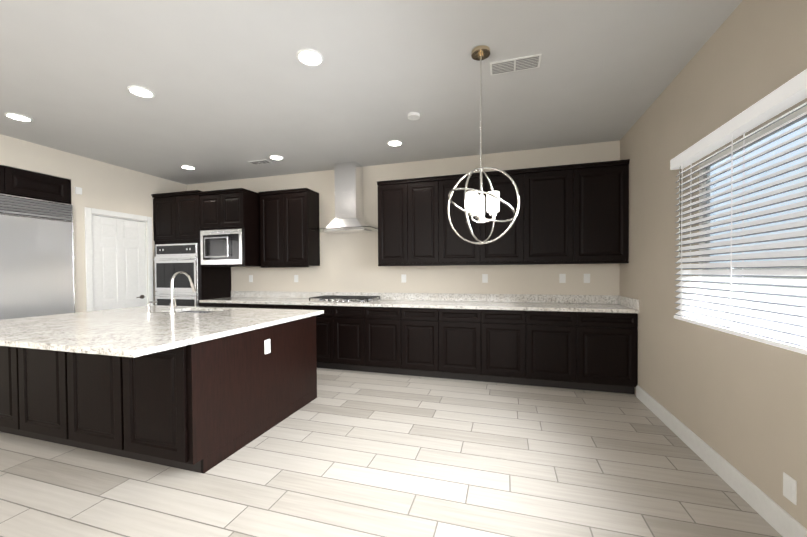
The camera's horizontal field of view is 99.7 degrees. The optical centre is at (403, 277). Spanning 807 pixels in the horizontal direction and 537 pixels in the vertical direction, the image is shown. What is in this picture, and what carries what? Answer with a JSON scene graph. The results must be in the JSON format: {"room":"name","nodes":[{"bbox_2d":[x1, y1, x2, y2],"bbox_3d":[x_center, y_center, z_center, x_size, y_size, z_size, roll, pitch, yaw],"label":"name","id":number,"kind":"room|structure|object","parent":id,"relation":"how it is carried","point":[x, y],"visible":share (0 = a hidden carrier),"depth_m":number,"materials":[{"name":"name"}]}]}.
{"room":"kitchen","nodes":[
{"label":"kitchen","id":0,"kind":"room"},
{"bbox_2d":[0,134,186,312],"bbox_3d":[-5.275,-0.123,2.418,0.800,2.870,7.690,0,1,17],"label":"wall","id":1,"kind":"structure","parent":0,"point":[107,186],"depth_m":4.51,"materials":[{"name":"beige paint"}]},
{"bbox_2d":[0,165,70,203],"bbox_3d":[-4.753,-1.082,3.869,0.696,0.315,1.226,0,1,17],"label":"upper cabinet","id":2,"kind":"object","parent":1,"relation":"attached to","point":[23,183],"visible":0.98,"depth_m":4.01,"materials":[{"name":"brown wood"}]},
{"bbox_2d":[75,187,81,194],"bbox_3d":[-4.246,-1.132,4.442,0.020,0.090,0.070,0,1,17],"label":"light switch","id":3,"kind":"object","parent":1,"relation":"attached to","point":[78,190],"visible":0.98,"depth_m":4.43,"materials":[{"name":"white plastic"}]},
{"bbox_2d":[84,207,152,311],"bbox_3d":[-4.140,0.162,4.965,0.120,2.205,0.891,0,1,17],"label":"door frame","id":4,"kind":"structure","parent":1,"relation":"attached to","point":[88,211],"depth_m":4.73,"materials":[{"name":"white paint"}]},
{"bbox_2d":[92,215,145,310],"bbox_3d":[-4.103,0.201,4.955,0.099,2.103,0.711,0,1,17],"label":"door","id":5,"kind":"structure","parent":1,"relation":"in","point":[119,266],"depth_m":4.92,"materials":[{"name":"white paint"}]},
{"bbox_2d":[0,0,742,184],"bbox_3d":[-2.067,-1.614,1.435,7.616,0.100,7.890,0,1,17],"label":"ceiling","id":6,"kind":"structure","parent":0,"point":[235,86],"depth_m":2.70,"materials":[{"name":"paint"}]},
{"bbox_2d":[4,112,32,121],"bbox_3d":[-3.793,-1.579,3.354,0.187,0.020,0.187,0,1,17],"label":"recessed light","id":7,"kind":"object","parent":6,"relation":"in","point":[19,117],"visible":0.98,"depth_m":3.35,"materials":[{"name":"white paint"}]},
{"bbox_2d":[127,85,154,97],"bbox_3d":[-2.237,-1.582,2.901,0.187,0.020,0.187,0,1,17],"label":"recessed light","id":8,"kind":"object","parent":6,"relation":"in","point":[139,91],"visible":1,"depth_m":2.89,"materials":[{"name":"white paint"}]},
{"bbox_2d":[180,165,195,169],"bbox_3d":[-3.145,-1.609,4.966,0.187,0.020,0.187,0,1,17],"label":"recessed light","id":9,"kind":"object","parent":6,"relation":"in","point":[189,167],"visible":0.96,"depth_m":4.97,"materials":[{"name":"white paint"}]},
{"bbox_2d":[248,159,272,164],"bbox_3d":[-2.006,-1.612,4.762,0.300,0.009,0.140,0,1,17],"label":"ceiling vent","id":10,"kind":"object","parent":6,"relation":"in","point":[258,162],"visible":0.98,"depth_m":4.76,"materials":[{"name":"white metal"}]},
{"bbox_2d":[269,155,283,159],"bbox_3d":[-1.709,-1.612,4.569,0.187,0.020,0.187,0,1,17],"label":"recessed light","id":11,"kind":"object","parent":6,"relation":"in","point":[276,157],"visible":1,"depth_m":4.57,"materials":[{"name":"white paint"}]},
{"bbox_2d":[297,49,322,65],"bbox_3d":[-0.674,-1.586,2.456,0.187,0.020,0.187,0,1,17],"label":"recessed light","id":12,"kind":"object","parent":6,"relation":"in","point":[309,57],"visible":1,"depth_m":2.45,"materials":[{"name":"white paint"}]},
{"bbox_2d":[387,140,402,146],"bbox_3d":[-0.105,-1.615,4.091,0.187,0.020,0.187,0,1,17],"label":"recessed light","id":13,"kind":"object","parent":6,"relation":"in","point":[394,143],"visible":1,"depth_m":4.09,"materials":[{"name":"white paint"}]},
{"bbox_2d":[408,112,419,119],"bbox_3d":[0.102,-1.594,3.362,0.120,0.030,0.120,0,1,17],"label":"smoke detector","id":14,"kind":"object","parent":6,"relation":"attached to","point":[413,115],"visible":1,"depth_m":3.34,"materials":[{"name":"white paint"}]},
{"bbox_2d":[447,45,519,243],"bbox_3d":[0.549,-0.914,2.408,0.513,1.359,0.489,0,1,17],"label":"pendant light","id":15,"kind":"object","parent":6,"relation":"hanging from","point":[474,203],"visible":1,"depth_m":2.36,"materials":[{"name":"silver metal"}]},
{"bbox_2d":[490,54,541,74],"bbox_3d":[0.838,-1.596,2.558,0.360,0.009,0.160,0,1,17],"label":"ceiling vent","id":16,"kind":"object","parent":6,"relation":"in","point":[516,64],"visible":1,"depth_m":2.54,"materials":[{"name":"white metal"}]},
{"bbox_2d":[0,368,781,536],"bbox_3d":[-2.047,1.355,1.482,7.616,0.100,7.890,0,1,17],"label":"floor","id":17,"kind":"structure","parent":0,"point":[347,453],"depth_m":2.17,"materials":[{"name":"beige tile"}]},
{"bbox_2d":[0,193,74,319],"bbox_3d":[-4.708,0.182,3.877,0.773,2.205,1.226,0,1,17],"label":"refrigerator","id":18,"kind":"object","parent":17,"relation":"on","point":[37,257],"visible":0.75,"depth_m":4.00,"materials":[{"name":"silver metal"}]},
{"bbox_2d":[0,309,316,473],"bbox_3d":[-2.210,0.837,3.187,2.281,0.885,1.521,0,1,17],"label":"kitchen island","id":19,"kind":"object","parent":17,"relation":"on","point":[203,390],"depth_m":2.43,"materials":[{"name":"brown wood"}]},
{"bbox_2d":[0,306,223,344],"bbox_3d":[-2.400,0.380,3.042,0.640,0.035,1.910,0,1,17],"label":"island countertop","id":20,"kind":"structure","parent":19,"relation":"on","point":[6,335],"depth_m":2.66,"materials":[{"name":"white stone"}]},
{"bbox_2d":[146,301,157,312],"bbox_3d":[-2.580,0.300,3.489,0.048,0.112,0.114,0,1,17],"label":"soap dispenser","id":21,"kind":"object","parent":20,"relation":"on","point":[148,309],"visible":1,"depth_m":3.45,"materials":[{"name":"silver metal"}]},
{"bbox_2d":[169,271,195,312],"bbox_3d":[-2.257,0.145,3.505,0.101,0.417,0.309,0,1,17],"label":"faucet","id":22,"kind":"object","parent":20,"relation":"on","point":[173,305],"visible":1,"depth_m":3.40,"materials":[{"name":"silver metal"}]},
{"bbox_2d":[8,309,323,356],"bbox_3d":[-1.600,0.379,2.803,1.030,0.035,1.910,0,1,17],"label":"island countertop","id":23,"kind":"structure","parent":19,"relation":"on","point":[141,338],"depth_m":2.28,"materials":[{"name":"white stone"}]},
{"bbox_2d":[151,190,230,306],"bbox_3d":[-3.435,-0.024,5.549,0.931,2.548,0.637,0,1,17],"label":"tall cabinet","id":24,"kind":"object","parent":17,"relation":"on","point":[175,214],"depth_m":5.26,"materials":[{"name":"brown wood"}]},
{"bbox_2d":[201,303,222,306],"bbox_3d":[-2.766,0.811,5.380,0.439,0.875,0.608,0,1,17],"label":"base cabinet","id":25,"kind":"object","parent":17,"relation":"on","point":[202,304],"depth_m":5.09,"materials":[{"name":"brown wood"}]},
{"bbox_2d":[223,303,250,307],"bbox_3d":[-2.345,0.810,5.254,0.440,0.875,0.608,0,1,17],"label":"base cabinet","id":26,"kind":"object","parent":17,"relation":"on","point":[233,305],"depth_m":4.95,"materials":[{"name":"brown wood"}]},
{"bbox_2d":[251,303,274,308],"bbox_3d":[-1.923,0.810,5.128,0.440,0.875,0.608,0,1,17],"label":"base cabinet","id":27,"kind":"object","parent":17,"relation":"on","point":[253,305],"depth_m":4.82,"materials":[{"name":"brown wood"}]},
{"bbox_2d":[275,303,302,309],"bbox_3d":[-1.501,0.809,5.003,0.440,0.875,0.608,0,1,17],"label":"base cabinet","id":28,"kind":"object","parent":17,"relation":"on","point":[277,305],"depth_m":4.72,"materials":[{"name":"brown wood"}]},
{"bbox_2d":[303,307,334,368],"bbox_3d":[-1.068,0.808,4.873,0.464,0.875,0.608,0,1,17],"label":"base cabinet","id":29,"kind":"object","parent":17,"relation":"on","point":[325,323],"depth_m":4.56,"materials":[{"name":"brown wood"}]},
{"bbox_2d":[335,307,366,371],"bbox_3d":[-0.630,0.807,4.743,0.450,0.875,0.608,0,1,17],"label":"base cabinet","id":30,"kind":"object","parent":17,"relation":"on","point":[350,322],"depth_m":4.45,"materials":[{"name":"brown wood"}]},
{"bbox_2d":[363,307,402,374],"bbox_3d":[-0.179,0.806,4.608,0.492,0.875,0.608,0,1,17],"label":"base cabinet","id":31,"kind":"object","parent":17,"relation":"on","point":[384,324],"depth_m":4.32,"materials":[{"name":"brown wood"}]},
{"bbox_2d":[403,307,438,377],"bbox_3d":[0.284,0.805,4.470,0.474,0.875,0.608,0,1,17],"label":"base cabinet","id":32,"kind":"object","parent":17,"relation":"on","point":[420,324],"depth_m":4.18,"materials":[{"name":"brown wood"}]},
{"bbox_2d":[439,307,482,380],"bbox_3d":[0.752,0.804,4.331,0.502,0.875,0.608,0,1,17],"label":"base cabinet","id":33,"kind":"object","parent":17,"relation":"on","point":[460,332],"depth_m":4.04,"materials":[{"name":"brown wood"}]},
{"bbox_2d":[483,311,526,384],"bbox_3d":[1.228,0.803,4.189,0.493,0.875,0.608,0,1,17],"label":"base cabinet","id":34,"kind":"object","parent":17,"relation":"on","point":[504,332],"depth_m":3.90,"materials":[{"name":"brown wood"}]},
{"bbox_2d":[527,311,578,389],"bbox_3d":[1.713,0.802,4.044,0.519,0.875,0.608,0,1,17],"label":"base cabinet","id":35,"kind":"object","parent":17,"relation":"on","point":[552,336],"depth_m":3.76,"materials":[{"name":"brown wood"}]},
{"bbox_2d":[579,311,637,393],"bbox_3d":[2.236,0.801,3.888,0.572,0.875,0.608,0,1,17],"label":"base cabinet","id":36,"kind":"object","parent":17,"relation":"on","point":[584,342],"depth_m":3.60,"materials":[{"name":"brown wood"}]},
{"bbox_2d":[199,295,638,314],"bbox_3d":[-0.240,0.349,4.603,5.725,0.038,0.638,0,1,17],"label":"countertop","id":37,"kind":"structure","parent":36,"relation":"on","point":[615,308],"depth_m":4.18,"materials":[{"name":"white stone"}]},
{"bbox_2d":[307,295,381,302],"bbox_3d":[-0.821,0.302,4.803,0.910,0.055,0.520,0,1,17],"label":"cooktop","id":38,"kind":"object","parent":37,"relation":"in","point":[347,299],"visible":1,"depth_m":4.69,"materials":[{"name":"silver metal"}]},
{"bbox_2d":[187,140,619,294],"bbox_3d":[-0.945,-0.196,5.191,7.616,2.870,0.100,0,1,17],"label":"wall","id":39,"kind":"structure","parent":0,"point":[348,262],"depth_m":4.85,"materials":[{"name":"beige paint"}]},
{"bbox_2d":[199,188,260,267],"bbox_3d":[-2.606,-0.723,5.295,0.805,1.104,0.626,0,1,17],"label":"upper cabinet","id":40,"kind":"object","parent":39,"relation":"attached to","point":[206,241],"depth_m":5.01,"materials":[{"name":"brown wood"}]},
{"bbox_2d":[258,188,319,267],"bbox_3d":[-1.736,-0.720,5.179,0.826,1.140,0.352,0,1,17],"label":"upper cabinet","id":41,"kind":"object","parent":39,"relation":"attached to","point":[289,218],"visible":1,"depth_m":5.04,"materials":[{"name":"brown wood"}]},
{"bbox_2d":[308,161,377,233],"bbox_3d":[-0.819,-1.137,4.822,0.920,0.972,0.497,0,1,17],"label":"range hood","id":42,"kind":"object","parent":39,"relation":"attached to","point":[349,212],"visible":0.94,"depth_m":4.81,"materials":[{"name":"silver metal"}]},
{"bbox_2d":[377,179,408,265],"bbox_3d":[-0.103,-0.730,4.704,0.423,1.103,0.328,0,1,17],"label":"upper cabinet","id":43,"kind":"object","parent":39,"relation":"attached to","point":[393,195],"depth_m":4.54,"materials":[{"name":"brown wood"}]},
{"bbox_2d":[401,274,405,282],"bbox_3d":[0.004,0.016,4.855,0.072,0.115,0.008,0,1,17],"label":"electrical outlet","id":44,"kind":"object","parent":39,"relation":"attached to","point":[403,278],"visible":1,"depth_m":4.85,"materials":[{"name":"white plastic"}]},
{"bbox_2d":[231,291,618,302],"bbox_3d":[-0.153,0.274,4.897,5.725,0.102,0.021,0,1,17],"label":"backsplash","id":45,"kind":"structure","parent":39,"relation":"attached to","point":[238,294],"depth_m":4.61,"materials":[{"name":"grey stone"}]},
{"bbox_2d":[409,176,440,265],"bbox_3d":[0.299,-0.731,4.584,0.416,1.103,0.328,0,1,17],"label":"upper cabinet","id":46,"kind":"object","parent":39,"relation":"attached to","point":[424,194],"depth_m":4.42,"materials":[{"name":"brown wood"}]},
{"bbox_2d":[441,172,480,265],"bbox_3d":[0.748,-0.732,4.450,0.520,1.103,0.328,0,1,17],"label":"upper cabinet","id":47,"kind":"object","parent":39,"relation":"attached to","point":[454,250],"depth_m":4.30,"materials":[{"name":"brown wood"}]},
{"bbox_2d":[482,274,487,282],"bbox_3d":[1.086,0.014,4.532,0.072,0.115,0.008,0,1,17],"label":"electrical outlet","id":48,"kind":"object","parent":39,"relation":"attached to","point":[484,278],"visible":1,"depth_m":4.53,"materials":[{"name":"white plastic"}]},
{"bbox_2d":[481,169,524,262],"bbox_3d":[1.242,-0.733,4.303,0.511,1.103,0.328,0,1,17],"label":"upper cabinet","id":49,"kind":"object","parent":39,"relation":"attached to","point":[510,248],"depth_m":4.14,"materials":[{"name":"brown wood"}]},
{"bbox_2d":[525,164,576,262],"bbox_3d":[1.747,-0.734,4.152,0.543,1.103,0.328,0,1,17],"label":"upper cabinet","id":50,"kind":"object","parent":39,"relation":"attached to","point":[574,214],"depth_m":3.99,"materials":[{"name":"brown wood"}]},
{"bbox_2d":[559,274,565,282],"bbox_3d":[1.993,0.012,4.262,0.072,0.115,0.008,0,1,17],"label":"electrical outlet","id":51,"kind":"object","parent":39,"relation":"attached to","point":[562,278],"visible":1,"depth_m":4.26,"materials":[{"name":"white plastic"}]},
{"bbox_2d":[584,274,589,282],"bbox_3d":[2.256,0.011,4.184,0.072,0.115,0.008,0,1,17],"label":"electrical outlet","id":52,"kind":"object","parent":39,"relation":"attached to","point":[586,278],"visible":1,"depth_m":4.18,"materials":[{"name":"white plastic"}]},
{"bbox_2d":[577,159,629,262],"bbox_3d":[2.274,-0.735,3.995,0.557,1.103,0.328,0,1,17],"label":"upper cabinet","id":53,"kind":"object","parent":39,"relation":"attached to","point":[602,188],"depth_m":3.83,"materials":[{"name":"brown wood"}]},
{"bbox_2d":[619,0,806,528],"bbox_3d":[1.544,-0.137,0.385,0.100,2.870,7.690,0,1,17],"label":"wall","id":54,"kind":"structure","parent":0,"point":[739,403],"depth_m":2.24,"materials":[{"name":"beige paint"}]},
{"bbox_2d":[619,296,638,310],"bbox_3d":[2.490,0.274,3.777,0.020,0.102,0.617,0,1,17],"label":"backsplash","id":55,"kind":"structure","parent":54,"relation":"attached to","point":[626,302],"depth_m":3.69,"materials":[{"name":"beige stone"}]},
{"bbox_2d":[636,385,806,536],"bbox_3d":[1.412,1.238,0.139,0.016,0.130,7.097,0,1,17],"label":"baseboard","id":56,"kind":"structure","parent":54,"relation":"attached to","point":[782,522],"depth_m":2.03,"materials":[{"name":"white paint"}]},
{"bbox_2d":[698,106,806,321],"bbox_3d":[1.857,-0.264,1.364,0.050,1.110,2.350,0,1,17],"label":"window","id":57,"kind":"structure","parent":54,"relation":"in","point":[797,113],"depth_m":1.92,"materials":[{"name":"white paint"}]},
{"bbox_2d":[670,69,806,354],"bbox_3d":[1.745,-0.276,1.397,0.087,1.225,2.600,0,1,17],"label":"window blinds","id":58,"kind":"object","parent":57,"relation":"attached to","point":[785,331],"visible":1,"depth_m":1.84,"materials":[{"name":"white plastic"}]},
{"bbox_2d":[783,472,796,504],"bbox_3d":[1.865,1.019,1.643,0.008,0.115,0.075,0,1,17],"label":"electrical outlet","id":59,"kind":"object","parent":54,"relation":"attached to","point":[789,488],"visible":1,"depth_m":1.64,"materials":[{"name":"white plastic"}]}
]}

